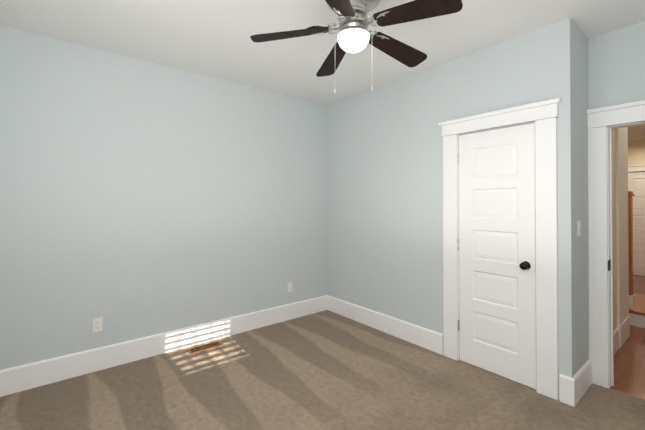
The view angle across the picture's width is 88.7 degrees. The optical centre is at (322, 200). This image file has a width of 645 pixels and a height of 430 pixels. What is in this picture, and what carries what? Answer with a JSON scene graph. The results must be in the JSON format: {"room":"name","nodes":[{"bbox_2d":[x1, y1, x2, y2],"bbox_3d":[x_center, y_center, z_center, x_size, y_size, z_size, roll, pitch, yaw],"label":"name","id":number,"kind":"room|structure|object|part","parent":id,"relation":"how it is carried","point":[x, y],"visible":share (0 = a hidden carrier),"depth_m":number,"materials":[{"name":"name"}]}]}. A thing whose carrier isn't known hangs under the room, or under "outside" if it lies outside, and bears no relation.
{"room":"empty bedroom","nodes":[
{"label":"empty bedroom","id":0,"kind":"room"},
{"bbox_2d":[0,25,326,369],"bbox_3d":[-1.107,0.083,3.551,4.120,2.740,0.120,0,-1,-39],"label":"wall","id":1,"kind":"structure","parent":0,"point":[139,198],"depth_m":3.02,"materials":[{"name":"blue paint"}]},
{"bbox_2d":[93,317,102,332],"bbox_3d":[-1.913,1.062,2.807,0.070,0.115,0.007,0,-1,-39],"label":"electrical outlet","id":2,"kind":"object","parent":1,"relation":"attached to","point":[97,324],"visible":1,"depth_m":2.81,"materials":[{"name":"white plastic"}]},
{"bbox_2d":[0,295,327,396],"bbox_3d":[-1.238,1.356,3.345,3.370,0.190,0.018,0,-1,-39],"label":"baseboard","id":3,"kind":"structure","parent":1,"relation":"attached to","point":[20,378],"depth_m":3.00,"materials":[{"name":"white wood"}]},
{"bbox_2d":[287,282,291,291],"bbox_3d":[-0.399,1.067,4.036,0.070,0.115,0.007,0,-1,-39],"label":"electrical outlet","id":4,"kind":"object","parent":1,"relation":"attached to","point":[289,287],"visible":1,"depth_m":4.03,"materials":[{"name":"white plastic"}]},
{"bbox_2d":[0,310,644,429],"bbox_3d":[0.176,1.489,1.863,4.000,0.100,4.340,0,-1,-39],"label":"floor carpet","id":5,"kind":"object","parent":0,"point":[326,370],"depth_m":2.45,"materials":[{"name":"beige carpet"}]},
{"bbox_2d":[187,341,223,353],"bbox_3d":[-1.148,1.446,3.242,0.320,0.009,0.120,0,-1,-39],"label":"air vent register","id":6,"kind":"object","parent":5,"relation":"on","point":[201,348],"visible":1,"depth_m":3.24,"materials":[{"name":"brown metal"}]},
{"bbox_2d":[0,0,644,135],"bbox_3d":[2.366,-1.337,3.663,9.640,0.100,4.340,0,-1,-39],"label":"ceiling","id":7,"kind":"structure","parent":0,"point":[211,38],"depth_m":2.52,"materials":[{"name":"white paint"}]},
{"bbox_2d":[250,0,462,92],"bbox_3d":[0.218,-0.967,1.978,1.158,0.665,1.184,0,-1,-39],"label":"ceiling fan","id":8,"kind":"object","parent":7,"relation":"hanging from","point":[354,35],"visible":1,"depth_m":1.92,"materials":[{"name":"black wood"}]},
{"bbox_3d":[0.185,-0.931,1.967,0.190,0.086,0.190,0,-1,-39],"label":"lamp shade","id":9,"kind":"part","parent":8,"relation":"part of","materials":[{"name":"white glass"}]},
{"bbox_2d":[327,18,576,399],"bbox_3d":[0.959,0.082,3.417,0.120,2.740,2.690,0,-1,-39],"label":"wall","id":10,"kind":"structure","parent":0,"point":[385,199],"depth_m":3.31,"materials":[{"name":"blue paint"}]},
{"bbox_2d":[328,295,443,354],"bbox_3d":[0.603,1.359,3.737,0.018,0.190,1.670,0,-1,-39],"label":"baseboard","id":11,"kind":"structure","parent":10,"relation":"attached to","point":[431,340],"depth_m":3.56,"materials":[{"name":"white wood"}]},
{"bbox_2d":[457,123,535,388],"bbox_3d":[1.413,0.424,2.742,0.100,2.028,0.622,0,-1,-39],"label":"closet door","id":12,"kind":"structure","parent":10,"relation":"in","point":[497,290],"depth_m":2.72,"materials":[{"name":"white wood"}]},
{"bbox_2d":[438,98,561,399],"bbox_3d":[1.454,0.358,2.767,0.168,2.176,0.958,0,-1,-39],"label":"trim","id":13,"kind":"structure","parent":10,"relation":"attached to","point":[543,115],"depth_m":2.48,"materials":[{"name":"white wood"}]},
{"bbox_2d":[575,25,616,371],"bbox_3d":[2.467,0.078,2.987,1.680,2.740,0.120,0,-1,-39],"label":"wall","id":14,"kind":"structure","parent":0,"point":[581,149],"depth_m":2.53,"materials":[{"name":"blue paint"}]},
{"bbox_2d":[564,358,591,406],"bbox_3d":[1.931,1.349,2.465,0.478,0.190,0.038,0,-1,-39],"label":"baseboard","id":15,"kind":"structure","parent":14,"relation":"attached to","point":[572,390],"depth_m":2.36,"materials":[{"name":"white wood"}]},
{"bbox_2d":[577,220,580,235],"bbox_3d":[1.910,0.209,2.450,0.070,0.115,0.010,0,-1,-39],"label":"switch plate","id":16,"kind":"object","parent":14,"relation":"attached to","point":[579,228],"visible":1,"depth_m":2.44,"materials":[{"name":"white plastic"}]},
{"bbox_2d":[614,328,618,353],"bbox_3d":[2.623,1.353,3.014,0.750,0.190,0.018,0,-1,-39],"label":"baseboard","id":17,"kind":"structure","parent":14,"relation":"attached to","point":[616,339],"depth_m":3.12,"materials":[{"name":"white wood"}]},
{"bbox_2d":[616,127,629,347],"bbox_3d":[3.072,0.242,3.454,0.510,2.420,0.155,0,-1,-39],"label":"trim","id":18,"kind":"structure","parent":14,"relation":"attached to","point":[623,321],"depth_m":3.36,"materials":[{"name":"white wood"}]},
{"bbox_2d":[588,22,644,109],"bbox_3d":[2.623,0.071,2.128,0.120,2.740,1.650,0,-1,-39],"label":"wall","id":19,"kind":"structure","parent":0,"point":[616,67],"depth_m":2.51,"materials":[{"name":"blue paint"}]},
{"bbox_2d":[587,100,644,387],"bbox_3d":[2.494,0.362,2.265,0.192,2.161,1.091,0,-1,-39],"label":"door frame","id":20,"kind":"structure","parent":19,"relation":"attached to","point":[603,122],"depth_m":2.56,"materials":[{"name":"white wood"}]},
{"bbox_2d":[608,259,610,270],"bbox_3d":[2.216,0.502,2.547,0.062,0.085,0.006,0,-1,-39],"label":"strike plate","id":21,"kind":"structure","parent":20,"relation":"attached to","point":[609,265],"depth_m":2.54,"materials":[{"name":"black"}]},
{"bbox_2d":[610,275,644,399],"bbox_3d":[4.187,1.511,4.570,5.640,0.100,3.190,0,-1,-39],"label":"floor","id":22,"kind":"structure","parent":0,"point":[629,366],"depth_m":2.94,"materials":[{"name":"brown wood"}]},
{"bbox_2d":[628,191,644,327],"bbox_3d":[3.498,0.469,4.735,1.052,1.987,1.818,0,-1,-39],"label":"stairs","id":23,"kind":"structure","parent":22,"relation":"on","point":[637,309],"depth_m":3.87,"materials":[{"name":"wood"}]},
{"bbox_2d":[628,139,644,164],"bbox_3d":[6.330,0.104,6.320,0.120,2.740,3.190,0,-1,-39],"label":"wall","id":24,"kind":"structure","parent":0,"point":[636,152],"depth_m":6.46,"materials":[{"name":"beige paint"}]},
{"bbox_2d":[628,172,644,275],"bbox_3d":[6.271,0.456,6.277,0.100,2.020,0.812,0,-1,-39],"label":"hall door","id":25,"kind":"structure","parent":24,"relation":"in","point":[636,183],"depth_m":6.43,"materials":[{"name":"white wood"}]},
{"bbox_2d":[628,164,644,171],"bbox_3d":[6.311,0.390,6.303,0.168,2.168,1.118,0,-1,-39],"label":"door frame","id":26,"kind":"structure","parent":24,"relation":"attached to","point":[637,168],"depth_m":6.43,"materials":[{"name":"white wood"}]},
{"bbox_2d":[628,134,644,140],"bbox_3d":[6.247,-1.223,6.270,0.085,0.085,2.760,0,-1,-39],"label":"crown molding","id":27,"kind":"structure","parent":24,"relation":"attached to","point":[637,137],"depth_m":6.39,"materials":[{"name":"white wood"}]}
]}

